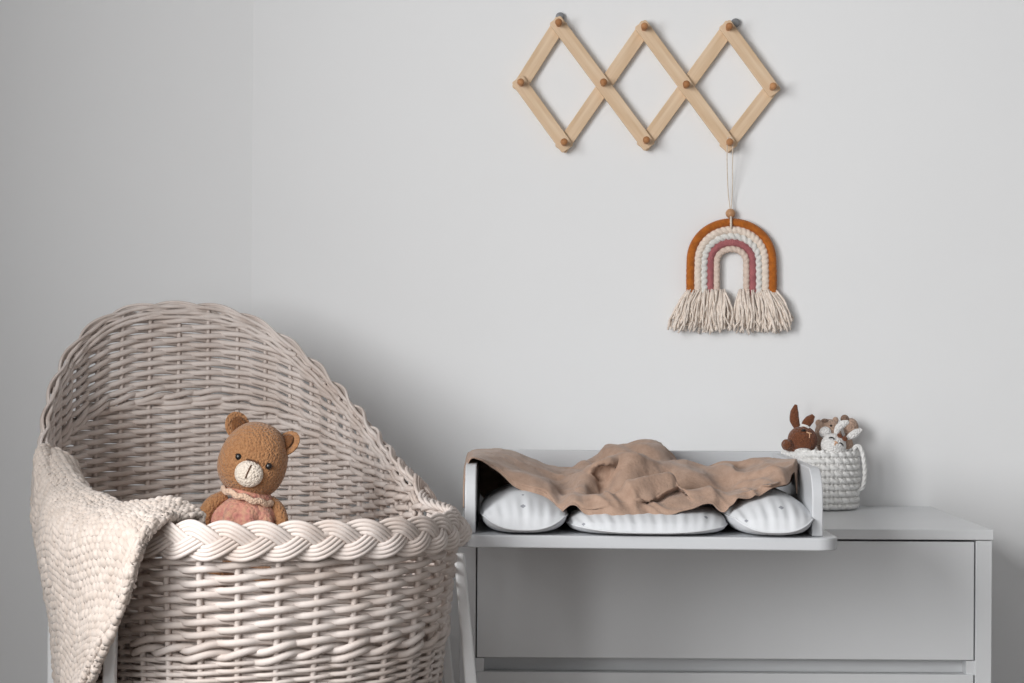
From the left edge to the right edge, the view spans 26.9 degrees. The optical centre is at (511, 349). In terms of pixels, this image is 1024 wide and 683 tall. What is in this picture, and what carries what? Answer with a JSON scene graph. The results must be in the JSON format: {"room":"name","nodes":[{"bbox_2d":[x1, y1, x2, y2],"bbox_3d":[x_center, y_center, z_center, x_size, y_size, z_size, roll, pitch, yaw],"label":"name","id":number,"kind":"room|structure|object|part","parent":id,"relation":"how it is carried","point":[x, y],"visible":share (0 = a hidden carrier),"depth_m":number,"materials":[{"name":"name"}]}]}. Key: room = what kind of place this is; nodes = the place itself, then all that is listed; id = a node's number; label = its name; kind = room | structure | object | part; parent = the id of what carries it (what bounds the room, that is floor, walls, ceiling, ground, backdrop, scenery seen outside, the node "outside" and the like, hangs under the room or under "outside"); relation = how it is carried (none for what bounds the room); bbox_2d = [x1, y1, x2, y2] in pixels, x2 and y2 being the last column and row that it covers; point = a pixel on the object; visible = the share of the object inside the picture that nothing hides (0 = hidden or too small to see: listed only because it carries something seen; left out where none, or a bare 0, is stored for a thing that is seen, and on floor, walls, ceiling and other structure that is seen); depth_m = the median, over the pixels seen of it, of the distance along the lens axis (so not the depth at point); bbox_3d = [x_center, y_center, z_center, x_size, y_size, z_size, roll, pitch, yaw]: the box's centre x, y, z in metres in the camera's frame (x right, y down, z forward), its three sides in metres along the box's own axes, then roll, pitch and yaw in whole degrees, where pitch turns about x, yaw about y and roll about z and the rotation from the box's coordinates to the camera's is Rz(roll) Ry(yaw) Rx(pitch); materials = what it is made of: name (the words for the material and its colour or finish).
{"room":"children's room","nodes":[
{"label":"children's room","id":0,"kind":"room"},
{"bbox_2d":[0,0,252,682],"bbox_3d":[-0.824,-0.205,3.667,0.750,2.500,0.246,0,0,0],"label":"wall","id":1,"kind":"structure","parent":0,"point":[126,125],"depth_m":3.64,"materials":[{"name":"paint"}]},
{"bbox_2d":[251,0,1023,682],"bbox_3d":[0.977,-0.194,3.740,2.850,2.500,0.100,0,0,0],"label":"wall","id":2,"kind":"structure","parent":0,"point":[469,281],"depth_m":3.69,"materials":[{"name":"paint"}]},
{"bbox_2d":[556,12,564,19],"bbox_3d":[0.083,-0.573,3.685,0.016,0.016,0.010,0,0,0],"label":"wall hook","id":3,"kind":"object","parent":2,"relation":"attached to","point":[561,14],"visible":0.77,"depth_m":3.68,"materials":[{"name":"grey metal"}]},
{"bbox_2d":[512,16,779,152],"bbox_3d":[0.230,-0.454,3.659,0.459,0.233,0.045,0,0,0],"label":"peg rack","id":4,"kind":"object","parent":2,"relation":"attached to","point":[643,32],"visible":1,"depth_m":3.67,"materials":[{"name":"brown wood"}]},
{"bbox_2d":[667,137,793,334],"bbox_3d":[0.376,-0.194,3.667,0.220,0.338,0.047,0,0,0],"label":"rainbow","id":5,"kind":"object","parent":4,"relation":"hanging from","point":[703,305],"visible":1,"depth_m":3.67,"materials":[{"name":"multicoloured fabric"}]},
{"bbox_3d":[0.372,-0.287,3.663,0.011,0.151,0.035,0,0,6],"label":"hanging cord","id":6,"kind":"part","parent":5,"relation":"part of","materials":[{"name":"beige fabric"}]},
{"bbox_2d":[732,18,739,27],"bbox_3d":[0.384,-0.562,3.685,0.016,0.016,0.010,0,0,0],"label":"wall hook","id":7,"kind":"object","parent":2,"relation":"attached to","point":[735,21],"visible":0.85,"depth_m":3.68,"materials":[{"name":"grey metal"}]},
{"bbox_3d":[0.543,1.103,1.045,3.700,0.100,5.490,0,0,0],"label":"floor","id":8,"kind":"structure","parent":0,"visible":0},
{"bbox_2d":[37,301,476,682],"bbox_3d":[-0.337,0.491,2.951,0.710,1.112,0.953,0,0,0],"label":"bassinet","id":9,"kind":"object","parent":8,"relation":"on","point":[322,616],"visible":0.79,"depth_m":2.73,"materials":[{"name":"wicker"}]},
{"bbox_3d":[-0.670,0.676,3.130,0.022,0.739,0.020,0,0,0],"label":"leg","id":10,"kind":"part","parent":9,"relation":"part of","materials":[{"name":"white wood"}]},
{"bbox_3d":[-0.485,0.678,2.530,0.034,0.738,0.020,0,0,0],"label":"leg","id":11,"kind":"part","parent":9,"relation":"part of","materials":[{"name":"white wood"}]},
{"bbox_2d":[30,443,205,682],"bbox_3d":[-0.514,0.333,2.728,0.314,0.405,0.584,0,0,0],"label":"knitted blanket","id":12,"kind":"object","parent":9,"relation":"on","point":[90,545],"visible":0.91,"depth_m":2.55,"materials":[{"name":"fabric"}]},
{"bbox_2d":[40,308,442,537],"bbox_3d":[-0.376,0.082,2.948,0.517,0.294,0.971,0,0,-19],"label":"hood","id":13,"kind":"object","parent":9,"relation":"attached to","point":[194,439],"depth_m":3.36,"materials":[{"name":"wicker"}]},
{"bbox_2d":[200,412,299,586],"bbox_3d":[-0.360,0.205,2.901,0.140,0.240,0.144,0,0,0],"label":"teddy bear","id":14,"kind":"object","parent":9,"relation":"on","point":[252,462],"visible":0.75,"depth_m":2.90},
{"bbox_3d":[-0.409,0.224,2.921,0.049,0.065,0.027,0,0,-39],"label":"arm","id":15,"kind":"part","parent":14,"relation":"part of"},
{"bbox_3d":[-0.392,0.303,2.875,0.032,0.033,0.091,0,0,10],"label":"leg","id":16,"kind":"part","parent":14,"relation":"part of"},
{"bbox_3d":[-0.333,0.304,2.875,0.032,0.033,0.091,0,0,-10],"label":"leg","id":17,"kind":"part","parent":14,"relation":"part of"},
{"bbox_3d":[-0.320,0.229,2.921,0.025,0.058,0.040,0,0,-31],"label":"arm","id":18,"kind":"part","parent":14,"relation":"part of"},
{"bbox_2d":[60,398,458,682],"bbox_3d":[-0.380,0.313,2.951,0.513,0.472,0.971,0,0,-18],"label":"basket","id":19,"kind":"object","parent":9,"relation":"on","point":[322,616],"depth_m":2.56,"materials":[{"name":"wicker"}]},
{"bbox_3d":[-0.380,0.434,2.950,0.442,0.223,0.880,0,0,-19],"label":"mattress","id":20,"kind":"part","parent":9,"relation":"part of","materials":[{"name":"wicker"}]},
{"bbox_3d":[-0.073,0.675,3.170,0.097,0.749,0.020,0,0,0],"label":"leg","id":21,"kind":"part","parent":9,"relation":"part of","materials":[{"name":"white wood"}]},
{"bbox_3d":[-0.029,0.655,2.745,0.095,0.789,0.020,0,0,0],"label":"leg","id":22,"kind":"part","parent":9,"relation":"part of","materials":[{"name":"white wood"}]},
{"bbox_2d":[459,506,993,682],"bbox_3d":[0.319,0.659,3.447,0.802,0.785,0.480,0,0,0],"label":"dresser","id":23,"kind":"object","parent":8,"relation":"on","point":[904,595],"visible":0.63,"depth_m":3.21,"materials":[{"name":"white paint"}]},
{"bbox_3d":[-0.068,0.665,3.448,0.024,0.768,0.476,0,0,0],"label":"panel","id":24,"kind":"part","parent":23,"relation":"part of","materials":[{"name":"white paint"}]},
{"bbox_2d":[461,449,836,550],"bbox_3d":[0.181,0.211,3.093,0.510,0.110,0.494,0,0,0],"label":"tray","id":25,"kind":"object","parent":23,"relation":"on","point":[810,489],"visible":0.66,"depth_m":2.87,"materials":[{"name":"white paint"}]},
{"bbox_3d":[-0.056,0.202,3.106,0.014,0.090,0.437,0,0,0],"label":"panel","id":26,"kind":"part","parent":25,"relation":"part of","materials":[{"name":"white paint"}]},
{"bbox_3d":[0.177,0.202,3.332,0.480,0.092,0.014,0,0,0],"label":"panel","id":27,"kind":"part","parent":25,"relation":"part of","materials":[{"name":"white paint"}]},
{"bbox_2d":[480,484,813,534],"bbox_3d":[0.183,0.220,3.045,0.455,0.055,0.413,0,0,0],"label":"changing pad","id":28,"kind":"object","parent":25,"relation":"on","point":[507,508],"visible":0.71,"depth_m":2.87,"materials":[{"name":"white fabric"}]},
{"bbox_2d":[481,484,566,532],"bbox_3d":[0.017,0.220,3.054,0.121,0.055,0.392,0,0,0],"label":"cushion","id":29,"kind":"object","parent":28,"relation":"on","point":[507,508],"depth_m":2.88,"materials":[{"name":"white fabric"}]},
{"bbox_2d":[463,439,797,515],"bbox_3d":[0.167,0.199,3.100,0.481,0.127,0.430,0,0,0],"label":"cloth","id":30,"kind":"object","parent":28,"relation":"on","point":[641,476],"visible":0.98,"depth_m":2.99,"materials":[{"name":"beige fabric"}]},
{"bbox_2d":[566,504,725,534],"bbox_3d":[0.185,0.231,3.049,0.223,0.035,0.402,0,0,0],"label":"cushion","id":31,"kind":"object","parent":28,"relation":"on","point":[705,518],"depth_m":2.87,"materials":[{"name":"white fabric"}]},
{"bbox_2d":[710,488,811,534],"bbox_3d":[0.351,0.221,3.045,0.117,0.055,0.410,0,0,0],"label":"cushion","id":32,"kind":"object","parent":28,"relation":"on","point":[774,512],"depth_m":2.87,"materials":[{"name":"white fabric"}]},
{"bbox_3d":[0.181,0.257,3.093,0.510,0.017,0.494,0,0,0],"label":"board","id":33,"kind":"part","parent":25,"relation":"part of","materials":[{"name":"white paint"}]},
{"bbox_3d":[0.409,0.205,3.096,0.014,0.090,0.455,0,0,0],"label":"panel","id":34,"kind":"part","parent":25,"relation":"part of","materials":[{"name":"white paint"}]},
{"bbox_3d":[0.320,0.474,3.237,0.749,0.026,0.046,0,0,0],"label":"rail","id":35,"kind":"part","parent":23,"relation":"part of","materials":[{"name":"white paint"}]},
{"bbox_3d":[0.319,0.573,3.220,0.745,0.178,0.018,0,0,0],"label":"drawer","id":36,"kind":"part","parent":23,"relation":"part of","materials":[{"name":"white paint"}]},
{"bbox_3d":[0.320,0.374,3.220,0.745,0.178,0.018,0,0,0],"label":"drawer","id":37,"kind":"part","parent":23,"relation":"part of","materials":[{"name":"white paint"}]},
{"bbox_3d":[0.321,0.275,3.447,0.802,0.016,0.480,0,0,0],"label":"panel","id":38,"kind":"part","parent":23,"relation":"part of","materials":[{"name":"white paint"}]},
{"bbox_2d":[781,444,866,510],"bbox_3d":[0.521,0.212,3.618,0.135,0.110,0.135,0,0,-17],"label":"basket","id":39,"kind":"object","parent":23,"relation":"on","point":[843,492],"visible":0.56,"depth_m":3.56,"materials":[{"name":"white wicker"}]},
{"bbox_2d":[781,404,816,460],"bbox_3d":[0.484,0.154,3.589,0.049,0.125,0.060,0,0,35],"label":"bunny","id":40,"kind":"object","parent":39,"relation":"in","point":[802,437],"visible":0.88,"depth_m":3.58},
{"bbox_3d":[0.466,0.162,3.585,0.031,0.025,0.019,0,0,-32],"label":"arm","id":41,"kind":"part","parent":40,"relation":"part of"},
{"bbox_2d":[815,417,840,450],"bbox_3d":[0.536,0.170,3.632,0.045,0.114,0.044,0,0,0],"label":"bear","id":42,"kind":"object","parent":39,"relation":"in","point":[824,427],"visible":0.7,"depth_m":3.62},
{"bbox_2d":[821,420,862,477],"bbox_3d":[0.550,0.170,3.574,0.070,0.105,0.040,0,0,0],"label":"bunny","id":43,"kind":"object","parent":39,"relation":"in","point":[836,442],"visible":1,"depth_m":3.56},
{"bbox_2d":[841,415,858,449],"bbox_3d":[0.574,0.174,3.652,0.033,0.129,0.024,0,0,0],"label":"plush","id":44,"kind":"object","parent":39,"relation":"in","point":[853,424],"visible":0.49,"depth_m":3.64},
{"bbox_3d":[0.582,0.199,3.586,0.021,0.083,0.024,0,0,41],"label":"handle","id":45,"kind":"part","parent":39,"relation":"part of","materials":[{"name":"white wicker"}]},
{"bbox_3d":[0.705,0.670,3.448,0.024,0.768,0.476,0,0,0],"label":"panel","id":46,"kind":"part","parent":23,"relation":"part of","materials":[{"name":"white paint"}]}
]}

